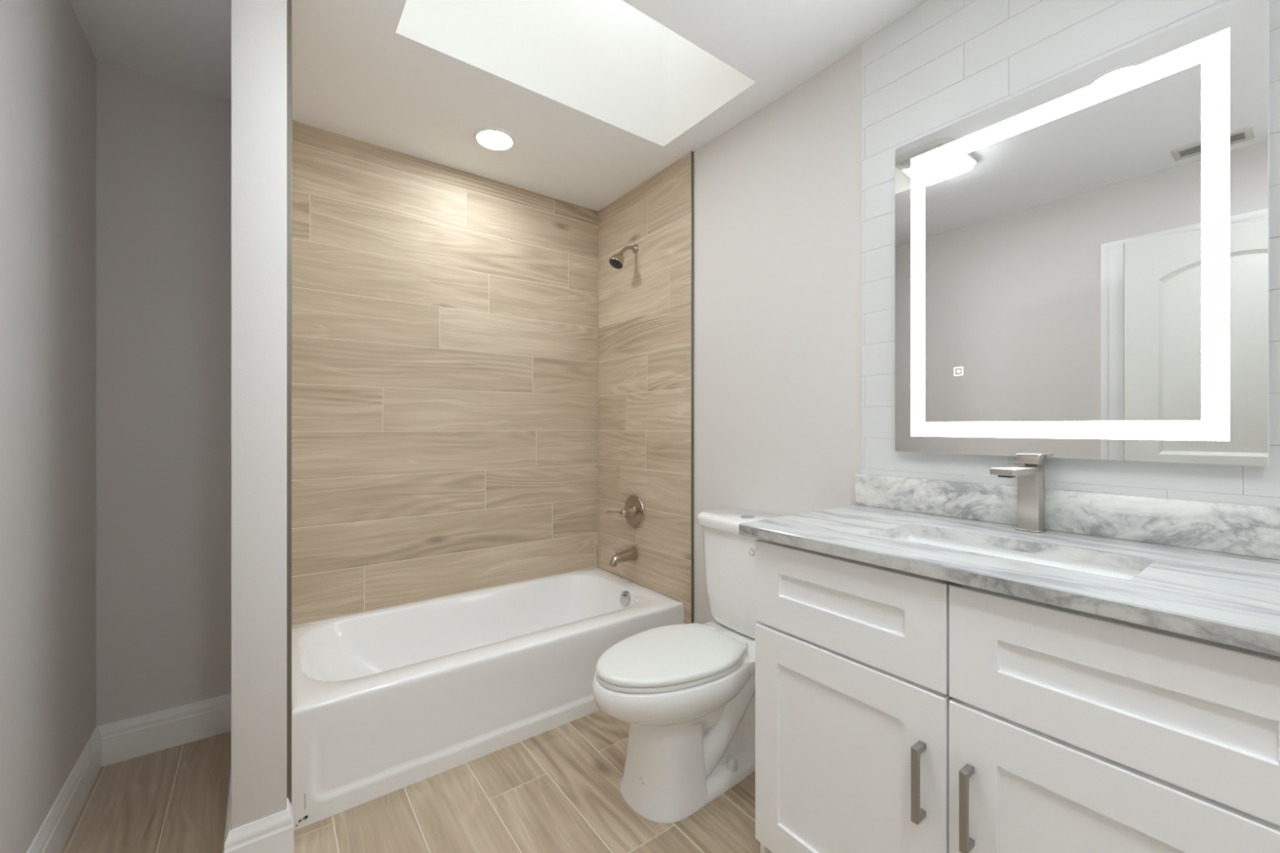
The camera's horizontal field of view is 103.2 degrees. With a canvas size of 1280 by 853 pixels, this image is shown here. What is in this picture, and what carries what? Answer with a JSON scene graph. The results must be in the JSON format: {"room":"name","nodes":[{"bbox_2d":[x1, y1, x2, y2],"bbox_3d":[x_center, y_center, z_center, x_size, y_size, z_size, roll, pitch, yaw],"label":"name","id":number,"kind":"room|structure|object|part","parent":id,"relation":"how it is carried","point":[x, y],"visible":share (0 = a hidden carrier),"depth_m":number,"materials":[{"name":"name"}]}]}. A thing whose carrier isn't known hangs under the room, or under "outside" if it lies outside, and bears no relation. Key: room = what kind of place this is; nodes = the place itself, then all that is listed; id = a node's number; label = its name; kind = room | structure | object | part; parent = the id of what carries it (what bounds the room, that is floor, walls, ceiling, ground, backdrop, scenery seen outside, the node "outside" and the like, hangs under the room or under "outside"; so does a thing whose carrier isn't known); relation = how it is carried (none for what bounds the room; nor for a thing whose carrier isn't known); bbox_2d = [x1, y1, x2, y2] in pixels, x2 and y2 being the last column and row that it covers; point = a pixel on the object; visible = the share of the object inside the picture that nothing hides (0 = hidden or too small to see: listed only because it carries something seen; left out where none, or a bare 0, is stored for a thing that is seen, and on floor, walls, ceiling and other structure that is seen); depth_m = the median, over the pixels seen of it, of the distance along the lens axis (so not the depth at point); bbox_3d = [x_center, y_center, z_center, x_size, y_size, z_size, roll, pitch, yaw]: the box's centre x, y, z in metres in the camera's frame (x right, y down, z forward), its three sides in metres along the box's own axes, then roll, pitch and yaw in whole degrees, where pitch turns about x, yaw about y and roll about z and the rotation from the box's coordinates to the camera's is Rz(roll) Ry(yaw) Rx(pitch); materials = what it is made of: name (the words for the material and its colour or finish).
{"room":"bathroom","nodes":[
{"label":"bathroom","id":0,"kind":"room"},
{"bbox_2d":[0,0,96,852],"bbox_3d":[-0.966,-0.046,0.444,0.101,2.440,3.187,0,0,-37],"label":"wall","id":1,"kind":"structure","parent":0,"point":[48,62],"depth_m":1.33,"materials":[{"name":"white paint"}]},
{"bbox_2d":[26,726,101,852],"bbox_3d":[-1.326,1.105,1.024,0.015,0.138,1.827,0,0,-37],"label":"baseboard","id":2,"kind":"structure","parent":1,"relation":"attached to","point":[52,836],"depth_m":1.47,"materials":[{"name":"white wood"}]},
{"bbox_2d":[231,0,286,829],"bbox_3d":[-1.265,-0.046,1.690,0.118,2.440,0.878,0,0,-37],"label":"wall partition","id":3,"kind":"structure","parent":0,"point":[258,27],"depth_m":1.33,"materials":[{"name":"white paint"}]},
{"bbox_2d":[222,770,293,852],"bbox_3d":[-1.254,1.105,1.675,0.148,0.138,0.870,0,0,-37],"label":"baseboard","id":4,"kind":"structure","parent":3,"relation":"attached to","point":[273,833],"depth_m":1.34,"materials":[{"name":"white wood"}]},
{"bbox_2d":[286,0,291,803],"bbox_3d":[-0.985,-0.046,1.423,0.012,2.440,0.011,0,0,-37],"label":"trim","id":5,"kind":"structure","parent":3,"relation":"attached to","point":[288,2],"depth_m":1.42,"materials":[{"name":"grey metal"}]},
{"bbox_2d":[96,59,598,726],"bbox_3d":[-1.130,-0.046,2.386,2.157,2.440,0.123,0,0,-37],"label":"wall","id":6,"kind":"structure","parent":0,"point":[445,319],"depth_m":2.20,"materials":[{"name":"brown tile"}]},
{"bbox_2d":[97,693,231,766],"bbox_3d":[-1.715,1.105,1.864,0.395,0.138,0.015,0,0,-37],"label":"baseboard","id":7,"kind":"structure","parent":6,"relation":"attached to","point":[127,739],"depth_m":1.84,"materials":[{"name":"white wood"}]},
{"bbox_2d":[61,709,759,852],"bbox_3d":[-0.562,1.234,0.822,3.320,0.120,3.310,0,0,-37],"label":"floor","id":8,"kind":"structure","parent":0,"point":[557,789],"depth_m":1.55,"materials":[{"name":"beige tile"}]},
{"bbox_2d":[291,567,684,830],"bbox_3d":[-0.628,0.998,2.226,1.519,0.351,0.758,0,0,-37],"label":"bathtub","id":9,"kind":"object","parent":8,"relation":"on","point":[384,701],"visible":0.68,"depth_m":1.90,"materials":[{"name":"white ceramic"}]},
{"bbox_3d":[-0.073,0.868,2.555,0.028,0.078,0.077,0,0,-37],"label":"overflow plate","id":10,"kind":"part","parent":9,"relation":"part of","materials":[{"name":"silver metal"}]},
{"bbox_2d":[591,507,782,822],"bbox_3d":[0.194,0.755,1.735,0.796,0.837,0.462,0,0,-37],"label":"toilet","id":11,"kind":"object","parent":8,"relation":"on","point":[685,693],"visible":0.9,"depth_m":1.59,"materials":[{"name":"white ceramic"}]},
{"bbox_3d":[0.089,0.740,1.656,0.510,0.023,0.364,0,0,-37],"label":"lid","id":12,"kind":"part","parent":11,"relation":"part of","materials":[{"name":"white plastic"}]},
{"bbox_3d":[0.091,0.761,1.657,0.510,0.017,0.360,0,0,-37],"label":"seat","id":13,"kind":"part","parent":11,"relation":"part of","materials":[{"name":"white plastic"}]},
{"bbox_3d":[0.424,0.575,1.906,0.213,0.378,0.430,0,0,-37],"label":"tank","id":14,"kind":"part","parent":11,"relation":"part of","materials":[{"name":"white ceramic"}]},
{"bbox_3d":[0.419,0.364,1.902,0.235,0.045,0.462,0,0,-37],"label":"tank lid","id":15,"kind":"part","parent":11,"relation":"part of","materials":[{"name":"white ceramic"}]},
{"bbox_2d":[755,538,1279,852],"bbox_3d":[0.785,0.730,1.108,0.583,0.888,0.932,0,0,-37],"label":"vanity cabinet","id":16,"kind":"object","parent":8,"relation":"on","point":[896,711],"visible":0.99,"depth_m":0.90,"materials":[{"name":"white wood"}]},
{"bbox_3d":[0.447,0.403,1.149,0.020,0.210,0.462,0,0,-37],"label":"drawer","id":17,"kind":"part","parent":16,"relation":"part of","materials":[{"name":"white wood"}]},
{"bbox_3d":[0.447,0.797,1.149,0.020,0.563,0.462,0,0,-37],"label":"door","id":18,"kind":"part","parent":16,"relation":"part of","materials":[{"name":"white wood"}]},
{"bbox_3d":[0.538,0.687,0.981,0.035,0.143,0.013,0,0,-37],"label":"handle","id":19,"kind":"part","parent":16,"relation":"part of","materials":[{"name":"grey metal"}]},
{"bbox_3d":[0.588,0.688,0.914,0.035,0.144,0.012,0,0,-37],"label":"handle","id":20,"kind":"part","parent":16,"relation":"part of","materials":[{"name":"grey metal"}]},
{"bbox_2d":[738,473,1279,656],"bbox_3d":[0.788,0.221,1.115,0.576,0.128,0.996,0,0,-37],"label":"countertop","id":21,"kind":"structure","parent":16,"relation":"on","point":[1209,571],"depth_m":1.04,"materials":[{"name":"stone"}]},
{"bbox_2d":[893,533,1140,579],"bbox_3d":[0.772,0.365,1.102,0.281,0.159,0.516,0,0,-37],"label":"sink","id":22,"kind":"object","parent":21,"relation":"in","point":[1122,573],"visible":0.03,"depth_m":1.15,"materials":[{"name":"white ceramic"}]},
{"bbox_2d":[990,453,1047,533],"bbox_3d":[0.901,0.162,1.206,0.224,0.189,0.052,0,0,-37],"label":"faucet","id":23,"kind":"object","parent":21,"relation":"on","point":[1030,477],"visible":1,"depth_m":1.24,"materials":[{"name":"silver metal"}]},
{"bbox_3d":[0.882,0.105,1.192,0.177,0.020,0.044,0,0,-37],"label":"spout","id":24,"kind":"part","parent":23,"relation":"part of","materials":[{"name":"silver metal"}]},
{"bbox_3d":[0.969,0.079,1.258,0.053,0.024,0.046,0,0,-37],"label":"handle","id":25,"kind":"part","parent":23,"relation":"part of","materials":[{"name":"silver metal"}]},
{"bbox_3d":[0.968,0.254,1.257,0.054,0.004,0.052,0,0,-37],"label":"plate","id":26,"kind":"part","parent":23,"relation":"part of","materials":[{"name":"silver metal"}]},
{"bbox_3d":[0.727,0.403,0.774,0.020,0.210,0.464,0,0,-37],"label":"drawer","id":27,"kind":"part","parent":16,"relation":"part of","materials":[{"name":"white wood"}]},
{"bbox_3d":[0.727,0.797,0.774,0.020,0.563,0.464,0,0,-37],"label":"door","id":28,"kind":"part","parent":16,"relation":"part of","materials":[{"name":"white wood"}]},
{"bbox_2d":[69,0,928,211],"bbox_3d":[-0.562,-1.316,0.822,3.320,0.100,3.310,0,0,-37],"label":"ceiling","id":29,"kind":"structure","parent":0,"point":[354,77],"depth_m":1.82,"materials":[{"name":"white paint"}]},
{"bbox_2d":[474,127,515,151],"bbox_3d":[-0.640,-1.263,2.237,0.176,0.007,0.176,0,0,-37],"label":"recessed light","id":30,"kind":"object","parent":29,"relation":"in","point":[490,138],"visible":1,"depth_m":2.23,"materials":[{"name":"white"}]},
{"bbox_2d":[395,0,756,146],"bbox_3d":[-0.180,-1.606,1.749,1.215,0.680,0.640,0,0,-37],"label":"skylight","id":31,"kind":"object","parent":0,"point":[611,62],"depth_m":2.04,"materials":[{"name":"white glass"}]},
{"bbox_2d":[598,0,1279,624],"bbox_3d":[0.723,-0.046,1.779,0.114,2.440,3.310,0,0,-37],"label":"wall","id":32,"kind":"structure","parent":0,"point":[777,194],"depth_m":1.86,"materials":[{"name":"white paint"}]},
{"bbox_2d":[608,546,638,566],"bbox_3d":[-0.093,0.681,2.649,0.157,0.077,0.069,0,0,-37],"label":"tub spout","id":33,"kind":"object","parent":32,"relation":"attached to","point":[630,554],"visible":1,"depth_m":2.63,"materials":[{"name":"silver metal"}]},
{"bbox_2d":[608,244,638,269],"bbox_3d":[-0.086,-0.889,2.635,0.162,0.148,0.079,0,0,-37],"label":"shower","id":34,"kind":"object","parent":32,"relation":"attached to","point":[616,260],"visible":1,"depth_m":2.61,"materials":[{"name":"silver metal"}]},
{"bbox_3d":[-0.065,-0.918,2.651,0.100,0.063,0.020,0,0,-37],"label":"arm","id":35,"kind":"part","parent":34,"relation":"part of","materials":[{"name":"silver metal"}]},
{"bbox_2d":[606,494,644,528],"bbox_3d":[-0.081,0.452,2.674,0.106,0.176,0.209,0,0,-37],"label":"shower valve","id":36,"kind":"object","parent":32,"relation":"attached to","point":[633,511],"visible":1,"depth_m":2.66,"materials":[{"name":"silver metal"}]},
{"bbox_3d":[-0.131,0.459,2.695,0.116,0.031,0.021,0,0,38],"label":"lever","id":37,"kind":"part","parent":36,"relation":"part of","materials":[{"name":"silver metal"}]},
{"bbox_3d":[-0.066,0.452,2.664,0.079,0.060,0.060,0,0,-37],"label":"handle","id":38,"kind":"part","parent":36,"relation":"part of","materials":[{"name":"silver metal"}]},
{"bbox_2d":[691,151,693,622],"bbox_3d":[0.242,-0.046,2.339,0.012,2.440,0.007,0,0,-37],"label":"trim","id":39,"kind":"structure","parent":32,"relation":"attached to","point":[692,153],"depth_m":2.33,"materials":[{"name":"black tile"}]},
{"bbox_2d":[855,473,1279,559],"bbox_3d":[1.012,0.206,1.279,0.020,0.100,0.992,0,0,-37],"label":"backsplash","id":40,"kind":"structure","parent":32,"relation":"attached to","point":[1247,530],"depth_m":1.17,"materials":[{"name":"stone"}]},
{"bbox_2d":[894,0,1269,466],"bbox_3d":[1.008,-0.387,1.276,0.029,0.929,0.722,0,0,-37],"label":"mirror","id":41,"kind":"object","parent":32,"relation":"attached to","point":[1082,255],"visible":0.99,"depth_m":1.17,"materials":[{"name":"white mirror"}]}
]}

